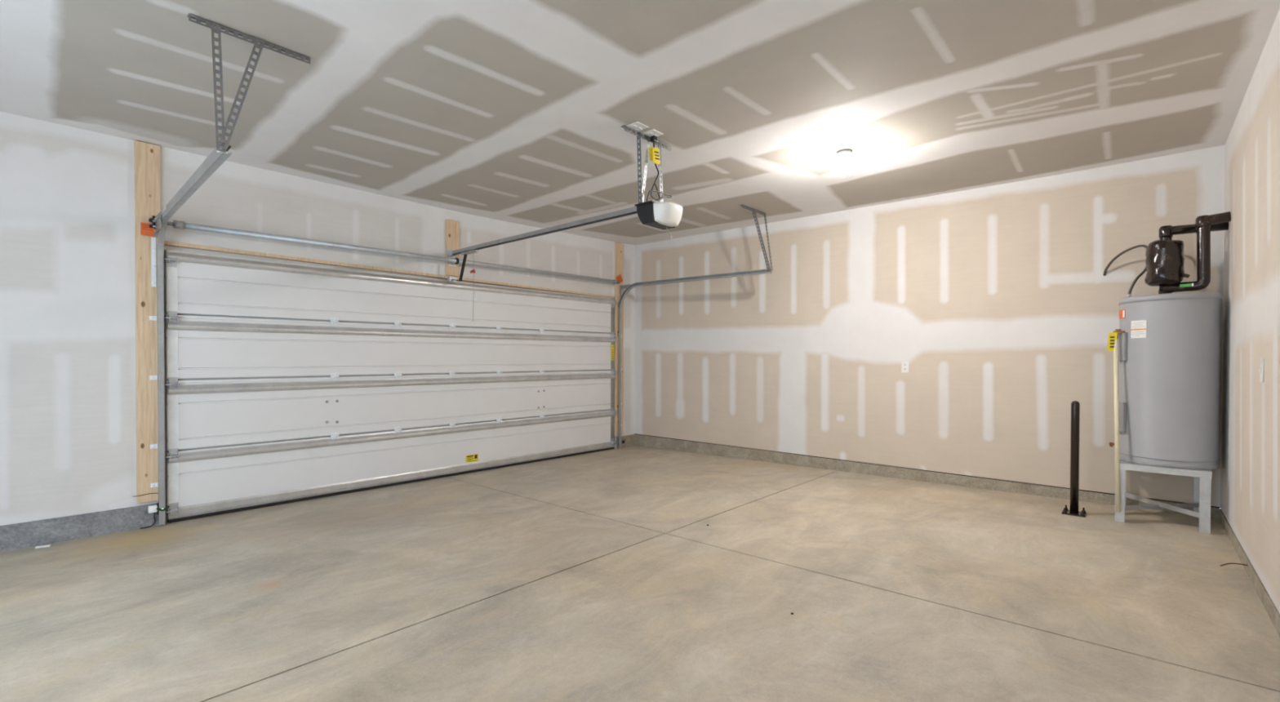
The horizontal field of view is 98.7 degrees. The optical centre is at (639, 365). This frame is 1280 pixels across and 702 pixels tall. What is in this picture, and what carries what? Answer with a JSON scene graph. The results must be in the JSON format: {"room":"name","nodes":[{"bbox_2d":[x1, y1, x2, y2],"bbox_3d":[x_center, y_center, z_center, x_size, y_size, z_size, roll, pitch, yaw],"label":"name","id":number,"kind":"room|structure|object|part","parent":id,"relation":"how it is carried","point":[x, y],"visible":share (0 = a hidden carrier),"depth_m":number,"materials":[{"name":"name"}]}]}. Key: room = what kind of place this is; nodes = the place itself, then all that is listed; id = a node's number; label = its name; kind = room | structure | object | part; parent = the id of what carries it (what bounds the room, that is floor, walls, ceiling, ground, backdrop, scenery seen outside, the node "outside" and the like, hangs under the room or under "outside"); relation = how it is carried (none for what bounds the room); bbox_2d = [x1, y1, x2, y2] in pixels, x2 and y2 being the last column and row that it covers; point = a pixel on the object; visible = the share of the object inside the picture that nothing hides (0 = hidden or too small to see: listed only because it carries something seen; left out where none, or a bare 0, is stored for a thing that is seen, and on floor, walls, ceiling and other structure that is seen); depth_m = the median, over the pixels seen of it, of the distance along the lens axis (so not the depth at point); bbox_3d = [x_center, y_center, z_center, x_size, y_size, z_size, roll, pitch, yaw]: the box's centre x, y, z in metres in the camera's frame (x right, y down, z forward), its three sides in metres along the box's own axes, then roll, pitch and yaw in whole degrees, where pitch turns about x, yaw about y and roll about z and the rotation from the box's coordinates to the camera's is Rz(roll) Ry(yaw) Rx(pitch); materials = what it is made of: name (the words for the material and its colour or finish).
{"room":"residential garage","nodes":[
{"label":"residential garage","id":0,"kind":"room"},
{"bbox_2d":[0,111,635,525],"bbox_3d":[-2.601,-0.288,5.409,0.140,2.968,7.550,1,1,42],"label":"wall","id":1,"kind":"structure","parent":0,"point":[68,370],"depth_m":3.94,"materials":[{"name":"paint"}]},
{"bbox_2d":[0,503,159,552],"bbox_3d":[-4.411,1.159,3.415,0.166,0.227,2.145,1,1,42],"label":"baseboard","id":2,"kind":"structure","parent":1,"relation":"attached to","point":[57,530],"depth_m":3.82,"materials":[{"name":"grey concrete"}]},
{"bbox_2d":[134,140,160,503],"bbox_3d":[-3.668,-0.320,4.100,0.038,2.670,0.140,1,1,42],"label":"timber post","id":3,"kind":"object","parent":1,"relation":"attached to","point":[147,156],"visible":0.89,"depth_m":4.08,"materials":[{"name":"brown wood"}]},
{"bbox_2d":[140,222,154,236],"bbox_3d":[-3.645,-1.010,4.065,0.005,0.097,0.074,1,1,42],"label":"tag","id":4,"kind":"object","parent":3,"relation":"attached to","point":[145,229],"visible":1,"depth_m":4.06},
{"bbox_2d":[148,13,310,525],"bbox_3d":[-2.734,-0.222,3.481,2.200,2.852,0.505,1,1,42],"label":"door track","id":5,"kind":"object","parent":3,"relation":"attached to","point":[220,154],"visible":1,"depth_m":3.19,"materials":[{"name":"metal"}]},
{"bbox_2d":[140,502,169,528],"bbox_3d":[-3.625,1.116,4.109,0.164,0.173,0.064,0,1,-30],"label":"sensor","id":6,"kind":"object","parent":5,"relation":"attached to","point":[152,508],"visible":1,"depth_m":4.09,"materials":[{"name":"white plastic"}]},
{"bbox_3d":[-2.816,0.058,3.415,2.172,2.295,0.034,1,1,42],"label":"track rail","id":7,"kind":"part","parent":5,"relation":"part of","materials":[{"name":"metal"}]},
{"bbox_2d":[163,255,167,522],"bbox_3d":[-3.658,0.178,4.253,0.027,2.055,0.058,1,1,42],"label":"trim","id":8,"kind":"structure","parent":1,"relation":"attached to","point":[166,518],"depth_m":4.23,"materials":[{"name":"grey metal"}]},
{"bbox_2d":[163,245,554,292],"bbox_3d":[-2.042,-0.903,6.018,0.027,0.078,4.856,1,1,42],"label":"trim","id":9,"kind":"structure","parent":1,"relation":"attached to","point":[166,247],"depth_m":4.78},
{"bbox_2d":[164,240,614,298],"bbox_3d":[-2.035,-0.955,6.011,0.136,0.026,4.880,1,1,42],"label":"trim","id":10,"kind":"structure","parent":1,"relation":"attached to","point":[166,242],"depth_m":5.16,"materials":[{"name":"brown wood"}]},
{"bbox_2d":[163,249,618,523],"bbox_3d":[-1.992,0.124,5.985,0.109,2.136,4.905,1,1,42],"label":"garage door","id":11,"kind":"structure","parent":1,"relation":"in","point":[286,383],"depth_m":5.22,"materials":[{"name":"metal"}]},
{"bbox_3d":[-2.007,-0.176,5.997,0.050,0.524,4.833,1,1,42],"label":"door","id":12,"kind":"part","parent":11,"relation":"part of","materials":[{"name":"white metal"}]},
{"bbox_3d":[-2.009,0.357,6.003,0.050,0.558,4.833,1,1,42],"label":"door","id":13,"kind":"part","parent":11,"relation":"part of","materials":[{"name":"white metal"}]},
{"bbox_3d":[-2.010,0.869,6.009,0.050,0.463,4.833,1,1,42],"label":"door","id":14,"kind":"part","parent":11,"relation":"part of","materials":[{"name":"white metal"}]},
{"bbox_3d":[-2.006,-0.681,5.992,0.050,0.519,4.833,1,1,42],"label":"door","id":15,"kind":"part","parent":11,"relation":"part of","materials":[{"name":"white metal"}]},
{"bbox_2d":[466,454,477,462],"bbox_3d":[-1.872,1.029,6.124,0.001,0.065,0.128,1,1,42],"label":"label","id":16,"kind":"object","parent":11,"relation":"on","point":[470,458],"depth_m":6.13,"materials":[{"name":"yellow paper"}]},
{"bbox_2d":[166,219,620,284],"bbox_3d":[-1.923,-1.121,5.911,0.096,0.136,4.846,1,1,42],"label":"bar","id":17,"kind":"object","parent":1,"relation":"attached to","point":[452,261],"visible":0.96,"depth_m":5.13,"materials":[{"name":"metal"}]},
{"bbox_2d":[444,219,458,276],"bbox_3d":[-2.018,-1.264,5.904,0.038,0.592,0.142,1,1,42],"label":"block","id":18,"kind":"object","parent":1,"relation":"attached to","point":[451,227],"visible":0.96,"depth_m":5.88,"materials":[{"name":"brown wood"}]},
{"bbox_2d":[613,312,614,448],"bbox_3d":[-0.405,0.110,7.828,0.128,2.133,0.012,1,1,42],"label":"trim","id":19,"kind":"structure","parent":1,"relation":"attached to","point":[614,313],"depth_m":7.79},
{"bbox_2d":[614,242,623,436],"bbox_3d":[-0.299,-0.374,7.811,0.038,2.738,0.142,1,1,42],"label":"timber post","id":20,"kind":"object","parent":1,"relation":"attached to","point":[619,247],"visible":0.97,"depth_m":7.77,"materials":[{"name":"brown wood"}]},
{"bbox_2d":[615,274,622,284],"bbox_3d":[-0.289,-1.228,7.760,0.005,0.150,0.150,1,1,42],"label":"tag","id":21,"kind":"object","parent":20,"relation":"attached to","point":[619,277],"visible":0.89,"depth_m":7.76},
{"bbox_2d":[617,204,773,448],"bbox_3d":[0.420,-0.264,6.766,0.490,2.885,2.489,0,1,-44],"label":"door track","id":22,"kind":"object","parent":20,"relation":"attached to","point":[768,270],"visible":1,"depth_m":6.93,"materials":[{"name":"metal"}]},
{"bbox_2d":[616,434,634,448],"bbox_3d":[-0.259,1.121,8.007,0.143,0.227,0.378,1,1,42],"label":"baseboard","id":23,"kind":"structure","parent":1,"relation":"attached to","point":[629,442],"depth_m":8.00,"materials":[{"name":"concrete"}]},
{"bbox_2d":[0,445,1279,701],"bbox_3d":[-0.509,1.239,3.388,6.203,0.219,7.550,1,1,42],"label":"floor","id":24,"kind":"structure","parent":0,"point":[598,576],"depth_m":2.78,"materials":[{"name":"concrete"}]},
{"bbox_2d":[35,544,51,548],"bbox_3d":[-3.978,1.204,3.660,0.070,0.010,0.028,0,1,-31],"label":"scrap","id":25,"kind":"object","parent":24,"relation":"on","point":[48,545],"visible":1,"depth_m":3.65,"materials":[{"name":"white paper"}]},
{"bbox_2d":[1061,400,1086,517],"bbox_3d":[3.355,0.706,4.238,0.144,0.874,0.144,1,1,42],"label":"bollard","id":26,"kind":"object","parent":24,"relation":"on","point":[1075,405],"visible":1,"depth_m":4.22,"materials":[{"name":"metal"}]},
{"bbox_3d":[3.354,1.137,4.243,0.144,0.010,0.144,1,1,42],"label":"plate","id":27,"kind":"part","parent":26,"relation":"part of","materials":[{"name":"paint"}]},
{"bbox_3d":[3.355,0.700,4.238,0.054,0.863,0.054,1,1,42],"label":"post","id":28,"kind":"part","parent":26,"relation":"part of","materials":[{"name":"metal"}]},
{"bbox_2d":[1114,459,1212,534],"bbox_3d":[3.853,0.928,4.072,0.500,0.430,0.532,1,1,42],"label":"stand","id":29,"kind":"object","parent":24,"relation":"on","point":[1201,505],"visible":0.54,"depth_m":3.93,"materials":[{"name":"metal"}]},
{"bbox_3d":[3.532,0.930,4.042,0.054,0.425,0.056,1,1,42],"label":"leg","id":30,"kind":"part","parent":29,"relation":"part of","materials":[{"name":"metal"}]},
{"bbox_3d":[3.847,0.927,4.406,0.074,0.425,0.040,0,1,-1],"label":"leg","id":31,"kind":"part","parent":29,"relation":"part of","materials":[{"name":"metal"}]},
{"bbox_3d":[3.852,0.735,4.068,0.500,0.044,0.527,1,1,42],"label":"frame","id":32,"kind":"part","parent":29,"relation":"part of","materials":[{"name":"metal"}]},
{"bbox_2d":[1109,292,1222,469],"bbox_3d":[3.882,0.098,4.046,0.549,1.228,0.549,0,1,-17],"label":"water heater","id":33,"kind":"object","parent":29,"relation":"on","point":[1169,348],"visible":0.87,"depth_m":3.84,"materials":[{"name":"metal"}]},
{"bbox_2d":[1106,328,1124,512],"bbox_3d":[3.523,0.394,4.076,0.100,1.340,0.204,1,1,42],"label":"pipe","id":34,"kind":"object","parent":33,"relation":"attached to","point":[1113,340],"visible":1,"depth_m":4.06,"materials":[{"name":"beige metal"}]},
{"bbox_2d":[1110,336,1114,347],"bbox_3d":[3.540,-0.180,4.117,0.027,0.084,0.001,0,1,28],"label":"print","id":35,"kind":"object","parent":34,"relation":"attached to","point":[1112,338],"depth_m":4.12,"materials":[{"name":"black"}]},
{"bbox_3d":[3.636,0.382,4.170,0.037,0.220,0.197,0,1,26],"label":"access panel","id":36,"kind":"part","parent":33,"relation":"part of","materials":[{"name":"grey metal"}]},
{"bbox_3d":[3.637,-0.143,4.164,0.037,0.210,0.197,0,1,26],"label":"access panel","id":37,"kind":"part","parent":33,"relation":"part of","materials":[{"name":"grey metal"}]},
{"bbox_2d":[1102,244,1147,297],"bbox_3d":[3.842,-0.727,4.330,0.166,0.417,0.390,0,1,17],"label":"conduit","id":38,"kind":"object","parent":33,"relation":"attached to","point":[1129,295],"visible":0.83,"depth_m":4.21,"materials":[{"name":"metal"}]},
{"bbox_2d":[1144,211,1231,293],"bbox_3d":[3.934,-0.791,3.952,0.445,0.550,0.212,1,1,34],"label":"pipes","id":39,"kind":"object","parent":33,"relation":"on","point":[1165,259],"visible":0.99,"depth_m":3.92,"materials":[{"name":"black plastic"}]},
{"bbox_3d":[3.837,-0.754,4.019,0.213,0.330,0.212,1,1,42],"label":"wrapped tank","id":40,"kind":"part","parent":39,"relation":"part of","materials":[{"name":"black plastic"}]},
{"bbox_3d":[4.187,0.927,4.097,0.040,0.417,0.074,0,1,-5],"label":"leg","id":41,"kind":"part","parent":29,"relation":"part of","materials":[{"name":"metal"}]},
{"bbox_3d":[3.855,0.930,3.749,0.054,0.417,0.056,1,1,42],"label":"leg","id":42,"kind":"part","parent":29,"relation":"part of","materials":[{"name":"metal"}]},
{"bbox_2d":[1219,563,1247,566],"bbox_3d":[3.284,1.104,3.039,0.011,0.039,0.105,0,1,-42],"label":"tie","id":43,"kind":"object","parent":24,"relation":"on","point":[1225,563],"visible":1,"depth_m":3.04,"materials":[{"name":"metal"}]},
{"bbox_2d":[0,0,1279,244],"bbox_3d":[-0.341,-1.743,3.346,6.153,0.200,7.550,1,1,42],"label":"ceiling","id":44,"kind":"structure","parent":0,"point":[513,111],"depth_m":3.27,"materials":[{"name":"paint"}]},
{"bbox_2d":[446,124,682,321],"bbox_3d":[-0.912,-1.049,4.816,3.066,1.214,0.500,1,1,42],"label":"garage door opener","id":45,"kind":"object","parent":44,"relation":"hanging from","point":[662,215],"visible":1,"depth_m":3.95,"materials":[{"name":"black plastic"}]},
{"bbox_3d":[-1.897,-1.035,5.751,0.309,0.296,0.030,1,1,42],"label":"door arm","id":46,"kind":"part","parent":45,"relation":"part of","materials":[{"name":"black plastic"}]},
{"bbox_3d":[-1.687,-0.803,5.565,0.006,0.700,0.029,0,1,-34],"label":"release cord","id":47,"kind":"part","parent":45,"relation":"part of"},
{"bbox_3d":[-0.968,-1.181,4.916,2.755,0.054,0.034,1,1,42],"label":"rail","id":48,"kind":"part","parent":45,"relation":"part of","materials":[{"name":"grey metal"}]},
{"bbox_3d":[-0.962,-1.157,4.911,2.740,0.025,0.026,1,1,42],"label":"drive chain","id":49,"kind":"part","parent":45,"relation":"part of","materials":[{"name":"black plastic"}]},
{"bbox_3d":[0.113,-1.145,3.956,0.165,0.010,0.270,1,1,42],"label":"chassis plate","id":50,"kind":"part","parent":45,"relation":"part of","materials":[{"name":"black plastic"}]},
{"bbox_3d":[0.145,-1.381,3.995,0.036,0.470,0.281,1,1,42],"label":"power cord","id":51,"kind":"part","parent":45,"relation":"part of","materials":[{"name":"black plastic"}]},
{"bbox_2d":[653,201,682,226],"bbox_3d":[0.219,-1.063,3.860,0.106,0.132,0.262,1,1,42],"label":"light","id":52,"kind":"object","parent":45,"relation":"attached to","point":[668,214],"depth_m":3.80,"materials":[{"name":"white plastic"}]},
{"bbox_2d":[626,121,648,131],"bbox_3d":[-0.024,-1.642,3.775,0.123,0.008,0.116,1,1,42],"label":"outlet plate","id":53,"kind":"object","parent":44,"relation":"attached to","point":[637,126],"visible":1,"depth_m":3.76,"materials":[{"name":"white plastic"}]},
{"bbox_2d":[642,128,663,138],"bbox_3d":[0.084,-1.643,3.893,0.123,0.008,0.116,1,1,42],"label":"outlet plate","id":54,"kind":"object","parent":44,"relation":"attached to","point":[651,132],"visible":0.69,"depth_m":3.87,"materials":[{"name":"white plastic"}]},
{"bbox_2d":[835,149,853,174],"bbox_3d":[1.576,-1.561,4.234,0.120,0.172,0.120,1,1,42],"label":"bulb","id":55,"kind":"object","parent":44,"relation":"attached to","point":[844,154],"visible":1,"depth_m":4.21,"materials":[{"name":"white glass"}]},
{"bbox_3d":[1.576,-1.488,4.235,0.073,0.026,0.073,1,1,42],"label":"bulb","id":56,"kind":"part","parent":55,"relation":"part of","materials":[{"name":"white glass"}]},
{"bbox_2d":[634,144,1225,506],"bbox_3d":[2.172,-0.371,6.134,6.153,2.791,0.140,1,1,42],"label":"wall","id":57,"kind":"structure","parent":0,"point":[1000,305],"depth_m":5.42,"materials":[{"name":"beige paint"}]},
{"bbox_2d":[901,360,908,373],"bbox_3d":[2.688,0.009,5.568,0.070,0.116,0.009,1,1,42],"label":"wall outlet","id":58,"kind":"object","parent":57,"relation":"attached to","point":[904,364],"visible":1,"depth_m":5.57,"materials":[{"name":"white plastic"}]},
{"bbox_2d":[634,433,1220,518],"bbox_3d":[2.115,1.148,6.196,6.093,0.227,0.143,1,1,42],"label":"baseboard","id":59,"kind":"structure","parent":57,"relation":"attached to","point":[639,440],"depth_m":5.75,"materials":[{"name":"concrete"}]},
{"bbox_2d":[1219,8,1279,613],"bbox_3d":[1.911,-0.319,1.313,0.140,2.791,7.550,1,1,42],"label":"wall","id":60,"kind":"structure","parent":0,"point":[1250,447],"depth_m":2.94,"materials":[{"name":"paint"}]},
{"bbox_2d":[1218,508,1279,637],"bbox_3d":[1.870,1.200,1.294,0.146,0.227,7.447,1,1,42],"label":"baseboard","id":61,"kind":"structure","parent":60,"relation":"attached to","point":[1274,615],"depth_m":2.86,"materials":[{"name":"concrete"}]},
{"bbox_2d":[1258,359,1264,382],"bbox_3d":[3.098,0.023,2.739,0.013,0.116,0.072,1,1,42],"label":"light switch","id":62,"kind":"object","parent":60,"relation":"attached to","point":[1261,370],"visible":1,"depth_m":2.72,"materials":[{"name":"white plastic"}]}
]}

